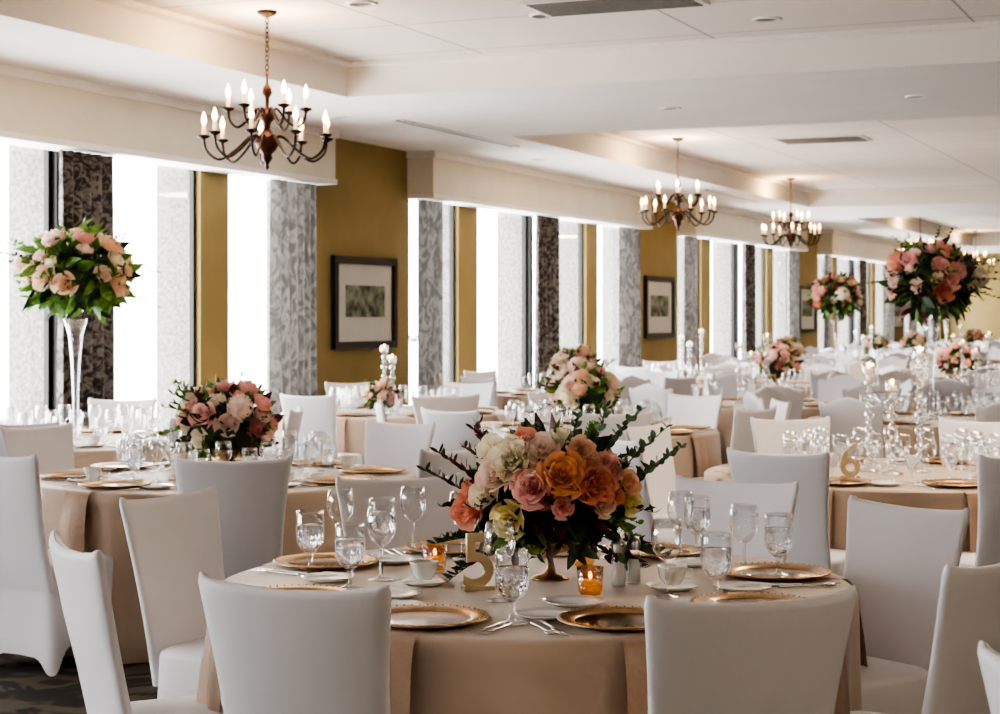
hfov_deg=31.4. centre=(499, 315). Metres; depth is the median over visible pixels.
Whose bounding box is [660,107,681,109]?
recessed light
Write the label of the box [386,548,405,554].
fork
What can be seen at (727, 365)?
chair
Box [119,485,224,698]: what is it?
banquet chair
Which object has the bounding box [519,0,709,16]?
ceiling vent
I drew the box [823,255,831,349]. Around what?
window curtain
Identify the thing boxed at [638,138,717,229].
chandelier
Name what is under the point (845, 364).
chair
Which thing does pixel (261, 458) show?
banquet chair
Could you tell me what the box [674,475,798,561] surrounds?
banquet chair
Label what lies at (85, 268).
flower arrangement
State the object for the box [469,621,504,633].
fork
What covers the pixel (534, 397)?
banquet chair
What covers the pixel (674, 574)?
coffee cup
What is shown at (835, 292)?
flower arrangement
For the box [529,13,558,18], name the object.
recessed light
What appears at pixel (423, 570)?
coffee cup
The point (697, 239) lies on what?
window
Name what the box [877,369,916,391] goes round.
chair
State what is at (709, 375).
banquet chair
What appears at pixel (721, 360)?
chair
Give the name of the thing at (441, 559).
votive candle
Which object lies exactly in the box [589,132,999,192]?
trim
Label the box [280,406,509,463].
round banquet table
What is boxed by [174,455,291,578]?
banquet chair
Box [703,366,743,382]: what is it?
banquet chair
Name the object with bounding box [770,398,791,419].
banquet chair
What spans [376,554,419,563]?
bread plate
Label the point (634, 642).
linen napkin
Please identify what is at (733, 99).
ceiling
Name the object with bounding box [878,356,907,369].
chair
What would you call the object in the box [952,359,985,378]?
chair
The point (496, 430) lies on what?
banquet chair
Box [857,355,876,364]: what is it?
chair
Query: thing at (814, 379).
chair
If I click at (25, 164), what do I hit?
window
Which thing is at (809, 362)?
chair
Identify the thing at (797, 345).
flower arrangement
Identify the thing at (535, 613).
bread plate
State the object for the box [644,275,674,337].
framed picture
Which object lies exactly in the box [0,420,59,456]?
banquet chair
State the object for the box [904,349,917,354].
chair
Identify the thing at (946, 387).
chair
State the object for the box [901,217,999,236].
trim
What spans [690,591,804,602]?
charger plate
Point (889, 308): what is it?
window curtain
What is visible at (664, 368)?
chair
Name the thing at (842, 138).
ceiling vent
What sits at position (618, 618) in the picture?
charger plate
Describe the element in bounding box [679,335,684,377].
candlestick
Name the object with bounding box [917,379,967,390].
round banquet table
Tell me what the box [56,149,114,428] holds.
window curtain
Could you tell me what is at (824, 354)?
chair
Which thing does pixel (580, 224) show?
window
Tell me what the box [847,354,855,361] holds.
chair
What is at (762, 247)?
window
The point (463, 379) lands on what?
banquet chair
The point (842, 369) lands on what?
chair
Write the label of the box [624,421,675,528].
banquet chair
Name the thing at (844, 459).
number sign
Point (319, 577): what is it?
bread plate
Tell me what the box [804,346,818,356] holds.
chair
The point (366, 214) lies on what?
wall
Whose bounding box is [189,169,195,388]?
window
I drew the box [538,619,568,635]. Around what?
knife
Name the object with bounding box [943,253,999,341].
wall
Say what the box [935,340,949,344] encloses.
chair
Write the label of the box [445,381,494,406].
banquet chair
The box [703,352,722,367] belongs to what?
chair
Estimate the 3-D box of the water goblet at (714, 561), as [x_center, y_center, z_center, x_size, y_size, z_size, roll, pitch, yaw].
[0.590,0.685,4.860,0.090,0.186,0.090,0,0,0]
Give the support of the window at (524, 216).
in the wall at (366, 214)
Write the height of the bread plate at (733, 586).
0.014 m
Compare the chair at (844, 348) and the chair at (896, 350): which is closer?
the chair at (896, 350)
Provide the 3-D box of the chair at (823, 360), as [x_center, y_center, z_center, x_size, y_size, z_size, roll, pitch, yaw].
[4.507,1.042,25.015,0.484,0.969,0.550,0,0,0]
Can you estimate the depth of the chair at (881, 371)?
20.23 m
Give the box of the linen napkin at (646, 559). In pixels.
[598,558,661,562]
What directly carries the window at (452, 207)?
in the wall at (366, 214)
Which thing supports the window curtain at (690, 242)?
hanging from the window valance at (728, 225)
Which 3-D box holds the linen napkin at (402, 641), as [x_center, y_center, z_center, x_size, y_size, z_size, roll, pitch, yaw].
[-0.199,0.934,4.513,0.164,0.312,0.499,0,0,24]
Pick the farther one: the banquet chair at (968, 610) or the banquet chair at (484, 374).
the banquet chair at (484, 374)
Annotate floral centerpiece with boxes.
[416,399,686,582]
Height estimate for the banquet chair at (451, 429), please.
0.950 m
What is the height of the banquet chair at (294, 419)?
0.950 m
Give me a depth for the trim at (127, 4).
12.59 m
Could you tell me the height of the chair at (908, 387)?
0.969 m
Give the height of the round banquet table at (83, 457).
0.742 m
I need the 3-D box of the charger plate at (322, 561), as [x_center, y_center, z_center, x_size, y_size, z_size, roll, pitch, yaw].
[-0.543,0.766,5.556,0.331,0.019,0.331,0,0,25]
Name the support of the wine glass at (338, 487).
on the round banquet table at (524, 669)
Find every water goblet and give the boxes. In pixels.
[295,510,324,572]
[334,523,365,589]
[368,498,395,555]
[494,548,529,625]
[600,517,625,558]
[684,494,710,553]
[700,531,732,594]
[763,512,793,573]
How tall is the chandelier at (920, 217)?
1.030 m
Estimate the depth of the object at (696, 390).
19.54 m
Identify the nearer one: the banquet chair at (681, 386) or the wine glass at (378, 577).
the wine glass at (378, 577)
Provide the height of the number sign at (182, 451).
0.158 m
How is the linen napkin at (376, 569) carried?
on the round banquet table at (524, 669)
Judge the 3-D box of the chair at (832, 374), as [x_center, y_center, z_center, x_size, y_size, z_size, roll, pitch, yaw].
[3.570,1.042,17.771,0.550,0.969,0.484,0,0,25]
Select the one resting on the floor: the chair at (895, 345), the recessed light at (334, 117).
the chair at (895, 345)
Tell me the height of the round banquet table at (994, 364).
0.742 m
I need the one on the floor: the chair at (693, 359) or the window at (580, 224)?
the chair at (693, 359)
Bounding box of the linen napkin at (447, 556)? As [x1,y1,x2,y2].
[443,553,497,560]
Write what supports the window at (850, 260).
in the wall at (366, 214)
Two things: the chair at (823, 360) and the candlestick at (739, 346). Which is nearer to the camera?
the candlestick at (739, 346)
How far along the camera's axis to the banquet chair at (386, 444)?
9.83 m
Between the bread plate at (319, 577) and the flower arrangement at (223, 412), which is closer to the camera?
the bread plate at (319, 577)
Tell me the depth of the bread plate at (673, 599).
4.81 m
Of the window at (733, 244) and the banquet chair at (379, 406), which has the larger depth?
the window at (733, 244)
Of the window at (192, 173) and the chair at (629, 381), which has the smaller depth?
the window at (192, 173)
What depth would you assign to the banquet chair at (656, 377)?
19.07 m
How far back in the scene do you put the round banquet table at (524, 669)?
4.31 m
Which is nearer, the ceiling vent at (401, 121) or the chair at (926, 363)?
the ceiling vent at (401, 121)
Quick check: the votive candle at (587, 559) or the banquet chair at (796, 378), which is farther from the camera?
the banquet chair at (796, 378)
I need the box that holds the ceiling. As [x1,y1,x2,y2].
[0,0,999,253]
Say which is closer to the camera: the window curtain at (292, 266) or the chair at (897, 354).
the window curtain at (292, 266)
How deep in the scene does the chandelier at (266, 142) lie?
11.47 m
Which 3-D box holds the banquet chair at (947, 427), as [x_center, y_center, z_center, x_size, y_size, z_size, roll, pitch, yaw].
[2.577,1.051,9.816,0.484,0.950,0.550,0,0,33]
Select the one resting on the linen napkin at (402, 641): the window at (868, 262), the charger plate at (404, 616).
the charger plate at (404, 616)
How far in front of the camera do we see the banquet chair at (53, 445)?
9.52 m
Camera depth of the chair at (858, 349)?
33.51 m
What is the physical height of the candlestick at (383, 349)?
0.548 m
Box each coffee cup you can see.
[398,559,449,586]
[645,563,698,591]
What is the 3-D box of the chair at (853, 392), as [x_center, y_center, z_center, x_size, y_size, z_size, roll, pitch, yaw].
[3.090,1.042,14.540,0.484,0.969,0.550,0,0,-8]
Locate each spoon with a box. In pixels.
[530,622,556,634]
[778,582,835,587]
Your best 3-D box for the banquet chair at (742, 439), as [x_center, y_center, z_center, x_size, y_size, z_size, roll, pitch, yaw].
[1.452,1.051,11.460,0.550,0.950,0.484,0,0,40]
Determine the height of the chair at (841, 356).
0.969 m
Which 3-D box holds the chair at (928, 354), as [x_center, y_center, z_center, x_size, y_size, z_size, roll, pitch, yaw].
[6.599,1.042,27.598,0.484,0.969,0.550,0,0,0]
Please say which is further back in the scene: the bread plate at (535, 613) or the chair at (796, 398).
the chair at (796, 398)
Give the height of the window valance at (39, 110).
0.493 m
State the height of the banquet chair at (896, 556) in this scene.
0.950 m
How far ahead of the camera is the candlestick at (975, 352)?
17.18 m
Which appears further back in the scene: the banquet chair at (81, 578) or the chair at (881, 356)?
the chair at (881, 356)
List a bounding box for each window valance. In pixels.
[0,64,338,184]
[406,150,653,228]
[677,203,808,250]
[817,230,899,263]
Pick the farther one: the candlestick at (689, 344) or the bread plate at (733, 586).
the candlestick at (689, 344)
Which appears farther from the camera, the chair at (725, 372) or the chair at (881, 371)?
the chair at (881, 371)
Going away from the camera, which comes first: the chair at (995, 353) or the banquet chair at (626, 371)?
the banquet chair at (626, 371)
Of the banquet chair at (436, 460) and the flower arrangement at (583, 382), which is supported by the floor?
the banquet chair at (436, 460)
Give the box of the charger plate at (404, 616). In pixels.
[391,603,488,628]
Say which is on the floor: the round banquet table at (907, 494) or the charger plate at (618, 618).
the round banquet table at (907, 494)
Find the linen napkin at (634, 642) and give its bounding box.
[606,631,647,713]
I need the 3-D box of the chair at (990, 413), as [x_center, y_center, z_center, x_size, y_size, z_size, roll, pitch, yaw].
[3.410,1.042,12.260,0.484,0.969,0.550,0,0,-8]
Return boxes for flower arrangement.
[0,216,161,440]
[139,367,284,461]
[360,378,407,409]
[527,356,624,416]
[538,344,605,379]
[743,339,805,385]
[771,335,806,356]
[801,265,869,359]
[855,330,894,354]
[861,226,999,419]
[897,330,928,350]
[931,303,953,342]
[933,337,984,380]
[962,328,987,343]
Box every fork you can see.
[251,569,298,575]
[258,568,309,573]
[378,548,393,553]
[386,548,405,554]
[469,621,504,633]
[479,622,511,634]
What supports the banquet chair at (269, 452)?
on the floor
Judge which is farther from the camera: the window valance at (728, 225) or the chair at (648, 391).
the window valance at (728, 225)
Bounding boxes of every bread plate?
[300,572,354,582]
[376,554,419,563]
[391,599,426,605]
[515,607,571,620]
[541,551,567,556]
[665,557,700,567]
[665,598,718,602]
[715,581,771,591]
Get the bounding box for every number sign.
[168,447,188,480]
[461,532,494,590]
[839,443,860,477]
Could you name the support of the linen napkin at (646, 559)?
on the round banquet table at (524, 669)
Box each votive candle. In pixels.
[422,544,446,569]
[574,557,594,565]
[577,565,603,594]
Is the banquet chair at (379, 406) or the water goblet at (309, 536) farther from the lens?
the banquet chair at (379, 406)
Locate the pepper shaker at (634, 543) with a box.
[625,536,642,583]
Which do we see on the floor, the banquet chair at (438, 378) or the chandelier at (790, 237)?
the banquet chair at (438, 378)
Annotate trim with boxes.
[95,0,999,67]
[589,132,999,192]
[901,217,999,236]
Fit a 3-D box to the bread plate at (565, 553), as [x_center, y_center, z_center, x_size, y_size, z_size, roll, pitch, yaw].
[0.181,0.771,5.803,0.162,0.014,0.162,0,0,33]
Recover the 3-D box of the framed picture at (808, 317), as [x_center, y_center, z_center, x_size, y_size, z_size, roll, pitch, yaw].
[5.960,-0.130,34.507,0.049,0.900,1.320,0,0,23]
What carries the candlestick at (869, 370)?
on the round banquet table at (907, 494)
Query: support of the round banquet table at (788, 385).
on the floor
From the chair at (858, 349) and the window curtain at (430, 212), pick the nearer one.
the window curtain at (430, 212)
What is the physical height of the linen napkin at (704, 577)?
0.312 m
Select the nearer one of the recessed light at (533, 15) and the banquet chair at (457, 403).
the recessed light at (533, 15)
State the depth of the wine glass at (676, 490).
5.69 m
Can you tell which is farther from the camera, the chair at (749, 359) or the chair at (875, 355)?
the chair at (875, 355)
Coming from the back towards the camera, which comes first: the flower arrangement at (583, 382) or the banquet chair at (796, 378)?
the banquet chair at (796, 378)
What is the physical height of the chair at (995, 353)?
0.969 m
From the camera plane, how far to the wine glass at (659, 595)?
4.92 m
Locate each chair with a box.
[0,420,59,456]
[0,422,74,473]
[0,454,112,675]
[49,530,223,713]
[88,398,155,430]
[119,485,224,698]
[168,418,178,461]
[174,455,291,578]
[178,430,259,459]
[198,572,391,713]
[254,404,274,459]
[263,447,281,459]
[280,393,362,463]
[281,406,302,455]
[325,381,374,406]
[335,472,462,549]
[364,419,435,475]
[375,399,386,422]
[411,393,455,423]
[416,447,478,539]
[418,393,479,411]
[421,407,498,537]
[434,372,444,394]
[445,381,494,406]
[460,375,497,406]
[463,369,496,388]
[473,428,506,533]
[527,392,570,421]
[574,411,652,544]
[610,433,674,542]
[615,365,650,379]
[619,375,650,413]
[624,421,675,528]
[629,383,673,420]
[643,360,678,371]
[644,369,679,387]
[644,585,856,713]
[652,367,666,371]
[658,364,673,371]
[663,376,696,395]
[668,392,722,428]
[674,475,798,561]
[690,354,699,376]
[693,405,776,479]
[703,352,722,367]
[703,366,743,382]
[703,372,715,395]
[706,374,755,397]
[712,363,748,374]
[714,369,750,378]
[716,355,742,365]
[725,360,756,376]
[726,447,845,576]
[742,357,761,378]
[743,391,765,409]
[746,385,804,419]
[750,416,829,454]
[754,386,784,408]
[763,377,781,382]
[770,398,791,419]
[781,365,800,381]
[797,356,819,367]
[800,363,838,381]
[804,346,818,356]
[809,355,834,366]
[810,370,852,398]
[813,352,833,357]
[818,375,861,400]
[818,397,882,457]
[819,349,845,353]
[827,352,853,366]
[828,372,839,378]
[836,363,846,373]
[841,344,846,353]
[841,383,896,409]
[842,360,874,383]
[844,495,969,713]
[847,346,869,356]
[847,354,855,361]
[847,361,871,383]
[847,375,865,383]
[848,343,858,347]
[850,563,999,713]
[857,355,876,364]
[867,383,901,410]
[870,348,877,357]
[875,365,911,380]
[876,354,884,367]
[877,348,895,355]
[877,365,897,385]
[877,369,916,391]
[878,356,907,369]
[883,349,909,355]
[884,352,910,365]
[889,343,904,350]
[897,379,914,410]
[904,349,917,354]
[905,346,923,351]
[907,352,934,363]
[910,360,946,378]
[920,378,974,412]
[921,347,936,354]
[923,340,941,346]
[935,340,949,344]
[938,417,999,461]
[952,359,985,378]
[959,454,999,566]
[967,366,998,388]
[969,341,987,349]
[972,345,980,350]
[972,385,999,411]
[974,350,988,366]
[975,369,999,390]
[975,402,999,421]
[977,640,999,713]
[982,347,999,359]
[984,340,999,348]
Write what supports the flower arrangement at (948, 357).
on the round banquet table at (918, 379)
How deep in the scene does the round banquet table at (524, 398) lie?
17.34 m
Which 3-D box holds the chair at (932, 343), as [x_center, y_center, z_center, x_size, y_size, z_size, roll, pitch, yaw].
[9.852,1.042,40.460,0.484,0.969,0.550,0,0,0]
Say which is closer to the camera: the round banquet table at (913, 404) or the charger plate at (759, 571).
the charger plate at (759, 571)
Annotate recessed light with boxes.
[331,116,351,118]
[346,0,377,6]
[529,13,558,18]
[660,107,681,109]
[752,16,781,22]
[905,95,928,98]
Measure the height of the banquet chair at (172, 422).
0.950 m
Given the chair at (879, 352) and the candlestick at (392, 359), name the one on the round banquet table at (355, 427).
the candlestick at (392, 359)
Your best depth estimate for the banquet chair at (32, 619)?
7.56 m
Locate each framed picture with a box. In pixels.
[331,255,397,349]
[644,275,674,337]
[800,286,816,332]
[894,304,903,328]
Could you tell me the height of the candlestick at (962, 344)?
0.548 m
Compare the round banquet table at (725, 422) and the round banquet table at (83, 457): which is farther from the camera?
the round banquet table at (725, 422)
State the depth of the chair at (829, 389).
16.81 m
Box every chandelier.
[197,10,332,169]
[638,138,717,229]
[760,178,821,249]
[899,217,933,250]
[964,230,994,271]
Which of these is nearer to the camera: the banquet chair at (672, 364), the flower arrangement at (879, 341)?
the banquet chair at (672, 364)
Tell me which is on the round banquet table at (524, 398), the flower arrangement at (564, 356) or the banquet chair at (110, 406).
the flower arrangement at (564, 356)
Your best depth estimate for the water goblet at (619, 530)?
5.70 m
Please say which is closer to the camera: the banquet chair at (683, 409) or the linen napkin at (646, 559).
the linen napkin at (646, 559)
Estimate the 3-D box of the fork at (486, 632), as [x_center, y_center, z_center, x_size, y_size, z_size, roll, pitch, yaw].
[-0.007,0.775,4.407,0.022,0.010,0.170,0,0,24]
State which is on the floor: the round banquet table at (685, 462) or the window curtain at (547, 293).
the round banquet table at (685, 462)
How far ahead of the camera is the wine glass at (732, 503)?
5.31 m
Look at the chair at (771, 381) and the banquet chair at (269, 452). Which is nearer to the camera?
the banquet chair at (269, 452)
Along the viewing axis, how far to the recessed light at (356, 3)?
11.20 m
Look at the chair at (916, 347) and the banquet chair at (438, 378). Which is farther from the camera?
the chair at (916, 347)
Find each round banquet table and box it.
[40,463,415,663]
[73,431,168,468]
[220,545,861,713]
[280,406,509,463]
[482,423,721,542]
[497,389,622,421]
[682,377,766,384]
[695,383,809,397]
[704,458,977,551]
[717,399,820,461]
[807,413,974,457]
[910,394,924,412]
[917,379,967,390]
[987,361,999,366]
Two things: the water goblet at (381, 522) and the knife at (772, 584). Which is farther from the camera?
the water goblet at (381, 522)
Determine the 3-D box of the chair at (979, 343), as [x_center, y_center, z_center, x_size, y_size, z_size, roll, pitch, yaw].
[10.666,1.042,40.123,0.550,0.969,0.484,0,0,-45]
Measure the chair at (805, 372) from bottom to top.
0.969 m
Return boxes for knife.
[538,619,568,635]
[768,582,840,586]
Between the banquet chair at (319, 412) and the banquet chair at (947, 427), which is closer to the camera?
the banquet chair at (947, 427)
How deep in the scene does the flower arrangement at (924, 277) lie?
13.23 m
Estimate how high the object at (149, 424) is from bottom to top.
0.508 m
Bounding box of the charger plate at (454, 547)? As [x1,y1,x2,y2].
[404,539,503,554]
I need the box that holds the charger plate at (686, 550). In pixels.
[605,541,701,557]
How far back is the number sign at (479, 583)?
5.06 m
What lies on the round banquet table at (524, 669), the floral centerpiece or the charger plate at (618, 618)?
the floral centerpiece
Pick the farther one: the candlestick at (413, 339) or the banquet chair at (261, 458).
the candlestick at (413, 339)
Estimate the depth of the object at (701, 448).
12.10 m
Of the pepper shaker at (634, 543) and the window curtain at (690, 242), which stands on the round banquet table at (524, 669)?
the pepper shaker at (634, 543)
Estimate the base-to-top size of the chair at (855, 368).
0.969 m
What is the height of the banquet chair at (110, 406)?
0.950 m
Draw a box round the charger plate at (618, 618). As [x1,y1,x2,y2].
[557,605,644,630]
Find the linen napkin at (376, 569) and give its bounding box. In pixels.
[259,562,401,573]
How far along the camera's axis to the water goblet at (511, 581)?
4.47 m
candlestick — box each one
[380,344,388,410]
[386,354,398,412]
[407,335,417,411]
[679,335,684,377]
[686,341,691,377]
[698,328,704,378]
[734,342,743,403]
[747,351,754,390]
[763,333,770,385]
[859,362,879,471]
[881,379,903,474]
[908,346,930,472]
[959,340,966,383]
[972,348,978,386]
[985,332,992,385]
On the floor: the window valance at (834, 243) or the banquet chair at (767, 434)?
the banquet chair at (767, 434)
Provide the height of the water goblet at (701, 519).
0.186 m
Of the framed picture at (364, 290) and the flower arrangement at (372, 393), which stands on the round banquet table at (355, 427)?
the flower arrangement at (372, 393)
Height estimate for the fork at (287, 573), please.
0.010 m
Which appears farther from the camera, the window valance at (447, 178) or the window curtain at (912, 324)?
the window curtain at (912, 324)
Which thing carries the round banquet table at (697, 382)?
on the floor
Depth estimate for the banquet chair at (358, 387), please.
15.77 m
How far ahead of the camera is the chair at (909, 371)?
20.23 m
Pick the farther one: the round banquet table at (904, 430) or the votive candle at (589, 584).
the round banquet table at (904, 430)
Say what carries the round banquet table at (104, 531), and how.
on the floor
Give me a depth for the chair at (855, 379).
16.68 m
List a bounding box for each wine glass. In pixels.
[327,487,353,523]
[366,505,395,581]
[400,486,425,553]
[449,491,464,559]
[484,520,515,602]
[651,519,682,598]
[667,490,694,557]
[729,503,758,577]
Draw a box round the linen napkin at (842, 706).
[687,596,849,713]
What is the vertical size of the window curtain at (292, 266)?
2.720 m
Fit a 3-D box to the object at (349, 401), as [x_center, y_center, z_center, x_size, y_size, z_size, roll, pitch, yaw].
[-0.850,0.835,14.500,1.895,0.508,1.895,0,0,-41]
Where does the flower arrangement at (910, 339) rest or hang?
on the round banquet table
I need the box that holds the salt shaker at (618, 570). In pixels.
[610,538,626,586]
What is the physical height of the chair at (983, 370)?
0.969 m
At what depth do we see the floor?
7.33 m
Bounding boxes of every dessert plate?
[389,587,421,599]
[542,594,605,607]
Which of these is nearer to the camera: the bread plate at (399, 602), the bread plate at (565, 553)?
the bread plate at (399, 602)
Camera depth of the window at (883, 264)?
41.91 m
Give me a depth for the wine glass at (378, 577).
5.24 m
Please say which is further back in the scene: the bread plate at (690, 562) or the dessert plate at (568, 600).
the bread plate at (690, 562)
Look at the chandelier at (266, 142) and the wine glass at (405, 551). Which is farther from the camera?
the chandelier at (266, 142)
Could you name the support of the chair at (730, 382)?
on the floor
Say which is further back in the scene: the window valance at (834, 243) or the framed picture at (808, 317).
the window valance at (834, 243)
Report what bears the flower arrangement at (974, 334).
on the round banquet table
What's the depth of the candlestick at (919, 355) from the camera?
8.87 m
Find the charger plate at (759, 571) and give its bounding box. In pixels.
[728,561,831,580]
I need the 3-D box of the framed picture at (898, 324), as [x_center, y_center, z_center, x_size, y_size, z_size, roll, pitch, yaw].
[9.600,-0.130,42.956,0.049,0.900,1.320,0,0,23]
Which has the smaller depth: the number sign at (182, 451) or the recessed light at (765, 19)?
the number sign at (182, 451)
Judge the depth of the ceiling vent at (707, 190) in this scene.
25.11 m
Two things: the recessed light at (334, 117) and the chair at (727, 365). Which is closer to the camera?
the recessed light at (334, 117)
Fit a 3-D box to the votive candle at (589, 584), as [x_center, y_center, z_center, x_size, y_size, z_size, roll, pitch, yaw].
[0.252,0.739,4.970,0.077,0.076,0.077,0,0,0]
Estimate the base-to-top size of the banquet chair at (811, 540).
0.950 m
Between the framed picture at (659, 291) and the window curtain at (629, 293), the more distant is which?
the framed picture at (659, 291)
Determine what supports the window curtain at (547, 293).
hanging from the window valance at (447, 178)
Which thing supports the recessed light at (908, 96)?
in the ceiling
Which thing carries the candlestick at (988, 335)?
on the round banquet table at (913, 404)
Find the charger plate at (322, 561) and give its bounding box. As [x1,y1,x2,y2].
[272,552,378,569]
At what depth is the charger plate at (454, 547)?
5.92 m
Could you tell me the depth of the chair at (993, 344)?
41.57 m
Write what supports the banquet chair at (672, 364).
on the floor
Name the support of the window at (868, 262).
in the wall at (366, 214)
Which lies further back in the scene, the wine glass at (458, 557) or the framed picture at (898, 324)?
the framed picture at (898, 324)
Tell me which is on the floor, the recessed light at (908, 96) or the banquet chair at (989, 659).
the banquet chair at (989, 659)
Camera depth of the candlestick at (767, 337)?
15.82 m
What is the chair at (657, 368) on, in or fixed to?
on the floor
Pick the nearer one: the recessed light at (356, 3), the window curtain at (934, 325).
the recessed light at (356, 3)
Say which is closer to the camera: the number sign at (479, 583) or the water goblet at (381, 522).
the number sign at (479, 583)
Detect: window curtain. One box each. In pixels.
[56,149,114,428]
[269,179,316,439]
[417,199,442,396]
[534,215,559,388]
[618,227,640,366]
[684,236,697,376]
[741,244,755,359]
[787,250,799,339]
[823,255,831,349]
[857,260,866,344]
[885,264,894,341]
[909,313,915,331]
[931,315,937,341]
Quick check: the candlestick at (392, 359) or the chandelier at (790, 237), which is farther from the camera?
the chandelier at (790, 237)
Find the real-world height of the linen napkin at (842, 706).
0.312 m
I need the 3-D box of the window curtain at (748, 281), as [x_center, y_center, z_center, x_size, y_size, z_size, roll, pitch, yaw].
[4.200,0.150,30.104,0.112,2.720,0.684,0,0,23]
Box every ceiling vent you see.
[392,119,519,147]
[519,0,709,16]
[703,189,760,201]
[771,135,871,143]
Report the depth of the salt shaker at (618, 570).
5.11 m
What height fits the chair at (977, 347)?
0.969 m
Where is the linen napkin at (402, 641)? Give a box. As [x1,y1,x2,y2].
[390,609,486,713]
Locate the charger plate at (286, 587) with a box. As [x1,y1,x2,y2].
[263,584,351,590]
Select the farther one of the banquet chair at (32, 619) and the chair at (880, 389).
the chair at (880, 389)
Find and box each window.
[8,145,930,429]
[44,150,51,422]
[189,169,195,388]
[450,205,454,381]
[523,215,526,387]
[579,222,582,343]
[697,239,698,369]
[732,243,734,356]
[762,247,763,347]
[849,259,851,344]
[868,262,869,332]
[883,264,884,337]
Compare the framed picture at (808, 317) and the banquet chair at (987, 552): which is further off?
the framed picture at (808, 317)
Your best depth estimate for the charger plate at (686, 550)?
5.84 m
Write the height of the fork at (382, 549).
0.010 m
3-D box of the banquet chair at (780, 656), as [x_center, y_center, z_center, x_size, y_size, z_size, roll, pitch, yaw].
[0.467,1.051,3.962,0.484,0.950,0.550,0,0,-17]
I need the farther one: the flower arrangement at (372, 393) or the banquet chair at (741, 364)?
the banquet chair at (741, 364)
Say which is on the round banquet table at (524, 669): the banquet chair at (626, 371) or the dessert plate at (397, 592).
the dessert plate at (397, 592)
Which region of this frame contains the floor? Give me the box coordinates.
[0,653,157,713]
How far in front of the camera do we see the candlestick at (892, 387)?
8.74 m
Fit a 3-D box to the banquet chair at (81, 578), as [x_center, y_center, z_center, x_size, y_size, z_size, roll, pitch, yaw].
[-0.890,1.051,4.696,0.550,0.950,0.484,0,0,-27]
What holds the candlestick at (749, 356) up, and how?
on the round banquet table at (725, 422)
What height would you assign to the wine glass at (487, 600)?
0.216 m
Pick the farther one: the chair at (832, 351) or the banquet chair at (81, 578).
the chair at (832, 351)
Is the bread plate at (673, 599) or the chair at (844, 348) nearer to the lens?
the bread plate at (673, 599)
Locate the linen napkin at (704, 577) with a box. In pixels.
[694,573,867,666]
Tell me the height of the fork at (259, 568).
0.010 m
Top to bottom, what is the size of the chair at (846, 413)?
0.969 m
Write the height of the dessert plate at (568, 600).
0.014 m
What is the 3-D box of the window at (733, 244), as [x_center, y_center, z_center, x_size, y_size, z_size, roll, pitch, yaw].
[3.680,-0.175,29.320,0.135,2.490,1.630,0,0,23]
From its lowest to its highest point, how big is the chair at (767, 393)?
0.969 m
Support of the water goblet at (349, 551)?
on the round banquet table at (524, 669)
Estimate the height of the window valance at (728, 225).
0.493 m
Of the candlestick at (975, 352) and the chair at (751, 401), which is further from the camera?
the candlestick at (975, 352)
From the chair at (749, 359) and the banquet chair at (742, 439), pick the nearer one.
the banquet chair at (742, 439)
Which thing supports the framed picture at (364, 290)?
attached to the wall at (366, 214)
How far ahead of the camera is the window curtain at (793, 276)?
32.85 m
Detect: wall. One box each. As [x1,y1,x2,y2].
[52,138,942,415]
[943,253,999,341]
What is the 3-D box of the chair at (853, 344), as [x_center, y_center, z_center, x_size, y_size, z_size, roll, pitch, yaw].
[7.456,1.042,36.449,0.484,0.969,0.550,0,0,-45]
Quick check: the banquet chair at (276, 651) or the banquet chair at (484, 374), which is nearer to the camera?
the banquet chair at (276, 651)
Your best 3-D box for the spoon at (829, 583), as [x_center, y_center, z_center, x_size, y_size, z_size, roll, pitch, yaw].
[0.883,0.774,5.114,0.172,0.012,0.032,0,0,-10]
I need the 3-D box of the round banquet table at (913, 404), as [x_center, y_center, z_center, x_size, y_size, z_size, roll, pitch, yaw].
[4.601,1.151,17.282,1.968,0.742,1.966,0,0,21]
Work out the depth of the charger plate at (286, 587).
4.99 m
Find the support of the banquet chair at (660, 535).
on the floor
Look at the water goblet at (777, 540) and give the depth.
5.30 m

